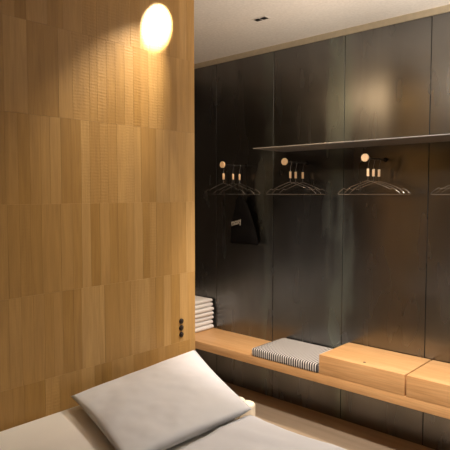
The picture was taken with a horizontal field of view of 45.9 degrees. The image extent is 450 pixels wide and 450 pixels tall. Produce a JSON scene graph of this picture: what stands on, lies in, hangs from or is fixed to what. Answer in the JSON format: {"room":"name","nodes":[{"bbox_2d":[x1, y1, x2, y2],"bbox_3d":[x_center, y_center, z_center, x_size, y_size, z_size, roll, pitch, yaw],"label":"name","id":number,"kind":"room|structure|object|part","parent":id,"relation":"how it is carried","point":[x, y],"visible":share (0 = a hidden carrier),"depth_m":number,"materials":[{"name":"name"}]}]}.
{"room":"bedroom","nodes":[
{"label":"bedroom","id":0,"kind":"room"},
{"bbox_2d":[0,0,194,431],"bbox_3d":[-1.619,0.157,1.323,0.161,2.630,4.153,3,5,42],"label":"wall","id":1,"kind":"structure","parent":0,"point":[97,149],"depth_m":2.32,"materials":[{"name":"brown wood"}]},
{"bbox_2d":[179,318,183,336],"bbox_3d":[-0.223,0.531,2.748,0.010,0.098,0.028,3,5,42],"label":"wall switch","id":2,"kind":"object","parent":1,"relation":"attached to","point":[181,320],"visible":1,"depth_m":2.74,"materials":[{"name":"black plastic"}]},
{"bbox_2d":[194,12,449,449],"bbox_3d":[1.603,0.063,2.912,6.150,2.630,0.100,3,5,42],"label":"wall","id":3,"kind":"structure","parent":0,"point":[332,270],"depth_m":3.62,"materials":[{"name":"metal"}]},
{"bbox_3d":[-0.281,-0.016,4.569,0.576,2.592,0.006,3,5,42],"label":"steel panel","id":4,"kind":"part","parent":3,"relation":"part of","materials":[{"name":"black metal"}]},
{"bbox_2d":[220,162,247,167],"bbox_3d":[0.072,-0.451,4.024,0.047,0.047,0.282,3,5,42],"label":"rail","id":5,"kind":"object","parent":3,"relation":"attached to","point":[222,164],"visible":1,"depth_m":3.96,"materials":[{"name":"black metal"}]},
{"bbox_2d":[204,169,244,194],"bbox_3d":[-0.011,-0.340,3.940,0.411,0.228,0.016,3,5,42],"label":"hanger","id":6,"kind":"object","parent":5,"relation":"hanging from","point":[223,174],"visible":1,"depth_m":3.94,"materials":[{"name":"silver metal"}]},
{"bbox_3d":[-0.011,-0.283,3.944,0.411,0.114,0.005,3,5,42],"label":"frame","id":7,"kind":"part","parent":6,"relation":"part of","materials":[{"name":"silver metal"}]},
{"bbox_2d":[213,164,253,194],"bbox_3d":[0.061,-0.345,4.018,0.411,0.228,0.016,3,5,43],"label":"hanger","id":8,"kind":"object","parent":5,"relation":"hanging from","point":[232,164],"visible":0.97,"depth_m":4.01,"materials":[{"name":"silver metal"}]},
{"bbox_3d":[0.061,-0.287,4.022,0.411,0.114,0.005,3,5,42],"label":"frame","id":9,"kind":"part","parent":8,"relation":"part of","materials":[{"name":"silver metal"}]},
{"bbox_2d":[220,165,260,194],"bbox_3d":[0.111,-0.348,4.074,0.411,0.228,0.016,3,5,42],"label":"hanger","id":10,"kind":"object","parent":5,"relation":"hanging from","point":[239,174],"visible":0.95,"depth_m":4.07,"materials":[{"name":"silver metal"}]},
{"bbox_3d":[0.111,-0.291,4.077,0.411,0.114,0.005,3,5,42],"label":"frame","id":11,"kind":"part","parent":10,"relation":"part of","materials":[{"name":"silver metal"}]},
{"bbox_2d":[230,166,257,244],"bbox_3d":[0.145,-0.158,4.085,0.284,0.614,0.057,3,5,42],"label":"laundry bag","id":12,"kind":"object","parent":5,"relation":"hanging from","point":[243,231],"visible":1,"depth_m":4.08,"materials":[{"name":"black fabric"}]},
{"bbox_3d":[0.147,0.007,4.178,0.576,2.592,0.006,3,5,42],"label":"steel panel","id":13,"kind":"part","parent":3,"relation":"part of","materials":[{"name":"black metal"}]},
{"bbox_2d":[281,158,308,164],"bbox_3d":[0.487,-0.428,3.645,0.047,0.047,0.282,3,5,42],"label":"rail","id":14,"kind":"object","parent":3,"relation":"attached to","point":[284,161],"visible":1,"depth_m":3.55,"materials":[{"name":"brown wood"}]},
{"bbox_2d":[266,161,315,194],"bbox_3d":[0.442,-0.320,3.602,0.411,0.228,0.016,3,5,41],"label":"hanger","id":15,"kind":"object","parent":14,"relation":"hanging from","point":[291,161],"visible":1,"depth_m":3.60,"materials":[{"name":"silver metal"}]},
{"bbox_3d":[0.442,-0.263,3.605,0.411,0.114,0.005,3,5,41],"label":"frame","id":16,"kind":"part","parent":15,"relation":"part of","materials":[{"name":"silver metal"}]},
{"bbox_2d":[272,161,320,194],"bbox_3d":[0.485,-0.323,3.649,0.411,0.228,0.016,3,5,43],"label":"hanger","id":17,"kind":"object","parent":14,"relation":"hanging from","point":[295,161],"visible":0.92,"depth_m":3.64,"materials":[{"name":"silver metal"}]},
{"bbox_3d":[0.485,-0.266,3.652,0.411,0.114,0.005,3,5,42],"label":"frame","id":18,"kind":"part","parent":17,"relation":"part of","materials":[{"name":"silver metal"}]},
{"bbox_2d":[279,162,327,194],"bbox_3d":[0.542,-0.327,3.711,0.411,0.228,0.016,3,5,42],"label":"hanger","id":19,"kind":"object","parent":14,"relation":"hanging from","point":[303,162],"visible":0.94,"depth_m":3.70,"materials":[{"name":"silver metal"}]},
{"bbox_3d":[0.542,-0.269,3.715,0.411,0.114,0.005,3,5,42],"label":"frame","id":20,"kind":"part","parent":19,"relation":"part of","materials":[{"name":"silver metal"}]},
{"bbox_3d":[0.578,0.030,3.785,0.584,2.592,0.006,3,5,42],"label":"steel panel","id":21,"kind":"part","parent":3,"relation":"part of","materials":[{"name":"grey metal"}]},
{"bbox_2d":[194,4,449,68],"bbox_3d":[1.568,-1.228,2.797,5.950,0.038,0.018,3,5,42],"label":"trim","id":22,"kind":"structure","parent":3,"relation":"attached to","point":[446,8],"depth_m":3.55,"materials":[{"name":"beige paint"}]},
{"bbox_2d":[195,328,449,418],"bbox_3d":[1.091,0.967,3.109,4.900,0.060,0.379,3,5,42],"label":"bench","id":23,"kind":"object","parent":3,"relation":"attached to","point":[228,344],"visible":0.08,"depth_m":3.52,"materials":[{"name":"brown wood"}]},
{"bbox_2d":[195,324,213,332],"bbox_3d":[-0.345,0.838,4.441,0.418,0.037,0.300,3,5,42],"label":"towel","id":24,"kind":"object","parent":23,"relation":"on","point":[209,326],"visible":0.26,"depth_m":4.33,"materials":[{"name":"white fabric"}]},
{"bbox_2d":[195,319,212,327],"bbox_3d":[-0.355,0.800,4.442,0.426,0.036,0.300,3,5,42],"label":"towel","id":25,"kind":"object","parent":24,"relation":"on","point":[210,321],"visible":0.21,"depth_m":4.34,"materials":[{"name":"white fabric"}]},
{"bbox_2d":[195,315,213,322],"bbox_3d":[-0.347,0.763,4.449,0.417,0.035,0.300,3,5,42],"label":"towel","id":26,"kind":"object","parent":25,"relation":"on","point":[197,320],"visible":0.24,"depth_m":4.34,"materials":[{"name":"white fabric"}]},
{"bbox_2d":[195,311,213,318],"bbox_3d":[-0.348,0.727,4.442,0.430,0.034,0.300,3,5,43],"label":"towel","id":27,"kind":"object","parent":26,"relation":"on","point":[209,313],"visible":0.25,"depth_m":4.33,"materials":[{"name":"white fabric"}]},
{"bbox_2d":[195,306,213,314],"bbox_3d":[-0.346,0.692,4.436,0.425,0.034,0.300,3,5,42],"label":"towel","id":28,"kind":"object","parent":27,"relation":"on","point":[206,309],"visible":0.22,"depth_m":4.33,"materials":[{"name":"white fabric"}]},
{"bbox_2d":[195,302,212,309],"bbox_3d":[-0.355,0.656,4.446,0.426,0.034,0.300,3,5,42],"label":"towel","id":29,"kind":"object","parent":28,"relation":"on","point":[208,304],"visible":0.18,"depth_m":4.34,"materials":[{"name":"white fabric"}]},
{"bbox_2d":[195,295,212,304],"bbox_3d":[-0.356,0.622,4.447,0.419,0.032,0.300,3,5,42],"label":"towel","id":30,"kind":"object","parent":29,"relation":"on","point":[198,299],"visible":0.29,"depth_m":4.37,"materials":[{"name":"white fabric"}]},
{"bbox_2d":[252,338,331,372],"bbox_3d":[0.504,0.875,3.626,0.536,0.062,0.372,3,5,42],"label":"seat cushion","id":31,"kind":"object","parent":23,"relation":"on","point":[303,355],"visible":0.8,"depth_m":3.57,"materials":[{"name":"grey fabric"}]},
{"bbox_2d":[319,342,430,395],"bbox_3d":[0.913,0.867,3.260,0.552,0.122,0.371,3,5,42],"label":"storage box","id":32,"kind":"object","parent":23,"relation":"on","point":[377,368],"visible":0.91,"depth_m":3.17,"materials":[{"name":"brown wood"}]},
{"bbox_2d":[406,360,449,407],"bbox_3d":[1.328,0.890,2.882,0.554,0.120,0.371,3,5,42],"label":"storage box","id":33,"kind":"object","parent":23,"relation":"on","point":[430,383],"visible":1,"depth_m":2.88,"materials":[{"name":"brown wood"}]},
{"bbox_2d":[253,134,449,151],"bbox_3d":[1.535,-0.473,2.633,3.318,0.030,0.356,3,5,42],"label":"wall shelf","id":34,"kind":"object","parent":3,"relation":"attached to","point":[439,137],"visible":1,"depth_m":3.22,"materials":[{"name":"metal"}]},
{"bbox_2d":[361,154,387,161],"bbox_3d":[0.920,-0.405,3.251,0.047,0.047,0.282,3,5,42],"label":"rail","id":35,"kind":"object","parent":3,"relation":"attached to","point":[365,157],"visible":1,"depth_m":3.15,"materials":[{"name":"brown wood"}]},
{"bbox_2d":[338,157,400,194],"bbox_3d":[0.857,-0.295,3.188,0.411,0.228,0.016,3,5,42],"label":"hanger","id":36,"kind":"object","parent":35,"relation":"hanging from","point":[369,157],"visible":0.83,"depth_m":3.18,"materials":[{"name":"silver metal"}]},
{"bbox_3d":[0.857,-0.238,3.191,0.411,0.114,0.005,3,5,42],"label":"frame","id":37,"kind":"part","parent":36,"relation":"part of","materials":[{"name":"silver metal"}]},
{"bbox_2d":[343,157,405,194],"bbox_3d":[0.904,-0.298,3.239,0.411,0.228,0.016,3,5,43],"label":"hanger","id":38,"kind":"object","parent":35,"relation":"hanging from","point":[373,169],"visible":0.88,"depth_m":3.23,"materials":[{"name":"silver metal"}]},
{"bbox_3d":[0.904,-0.241,3.243,0.411,0.114,0.005,3,5,43],"label":"frame","id":39,"kind":"part","parent":38,"relation":"part of","materials":[{"name":"silver metal"}]},
{"bbox_2d":[349,158,410,194],"bbox_3d":[0.953,-0.302,3.292,0.411,0.228,0.016,3,5,42],"label":"hanger","id":40,"kind":"object","parent":35,"relation":"hanging from","point":[380,158],"visible":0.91,"depth_m":3.28,"materials":[{"name":"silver metal"}]},
{"bbox_3d":[0.953,-0.244,3.296,0.411,0.114,0.005,3,5,42],"label":"frame","id":41,"kind":"part","parent":40,"relation":"part of","materials":[{"name":"silver metal"}]},
{"bbox_3d":[1.006,0.053,3.395,0.568,2.592,0.006,3,5,42],"label":"steel panel","id":42,"kind":"part","parent":3,"relation":"part of","materials":[{"name":"grey metal"}]},
{"bbox_3d":[1.433,0.076,3.005,0.581,2.592,0.006,3,5,42],"label":"steel panel","id":43,"kind":"part","parent":3,"relation":"part of","materials":[{"name":"grey metal"}]},
{"bbox_3d":[1.349,-0.382,2.859,0.047,0.047,0.282,3,5,42],"label":"rail","id":44,"kind":"object","parent":3,"relation":"attached to","visible":0},
{"bbox_2d":[430,185,449,194],"bbox_3d":[1.289,-0.273,2.800,0.411,0.228,0.016,3,5,42],"label":"hanger","id":45,"kind":"object","parent":44,"relation":"hanging from","point":[448,185],"visible":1,"depth_m":2.90,"materials":[{"name":"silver metal"}]},
{"bbox_2d":[194,0,449,63],"bbox_3d":[-0.243,-1.180,0.814,6.150,0.100,5.575,3,5,42],"label":"ceiling","id":46,"kind":"structure","parent":0,"point":[222,28],"depth_m":3.29,"materials":[{"name":"white paint"}]},
{"bbox_2d":[252,15,269,21],"bbox_3d":[0.223,-1.273,3.287,0.104,0.006,0.060,3,5,42],"label":"recessed light","id":47,"kind":"object","parent":46,"relation":"in","point":[264,17],"visible":1,"depth_m":3.28,"materials":[{"name":"black metal"}]},
{"bbox_2d":[223,381,434,449],"bbox_3d":[-0.243,1.545,0.976,6.150,0.100,5.575,3,5,42],"label":"floor","id":48,"kind":"structure","parent":0,"point":[300,420],"depth_m":3.53,"materials":[{"name":"brown wood"}]},
{"bbox_2d":[0,405,236,449],"bbox_3d":[-0.163,1.150,1.324,2.052,0.648,1.570,3,5,42],"label":"bed","id":49,"kind":"object","parent":48,"relation":"on","point":[73,428],"visible":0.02,"depth_m":1.99,"materials":[{"name":"white fabric"}]},
{"bbox_2d":[71,350,251,449],"bbox_3d":[-0.230,0.718,2.214,0.635,0.103,0.880,3,5,42],"label":"pillow","id":50,"kind":"object","parent":49,"relation":"on","point":[163,405],"visible":1,"depth_m":2.09,"materials":[{"name":"white fabric"}]},
{"bbox_2d":[178,415,346,449],"bbox_3d":[0.089,1.063,1.088,1.400,0.522,1.645,3,5,42],"label":"duvet","id":51,"kind":"object","parent":49,"relation":"on","point":[249,432],"visible":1,"depth_m":1.89,"materials":[{"name":"white fabric"}]},
{"bbox_2d":[236,397,254,419],"bbox_3d":[0.080,1.105,2.469,0.200,0.603,0.150,3,5,42],"label":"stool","id":52,"kind":"object","parent":48,"relation":"on","point":[251,404],"visible":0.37,"depth_m":2.40,"materials":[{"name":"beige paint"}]},
{"bbox_3d":[0.101,1.091,2.435,0.074,0.573,0.074,3,5,42],"label":"post","id":53,"kind":"part","parent":52,"relation":"part of","materials":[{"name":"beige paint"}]}
]}

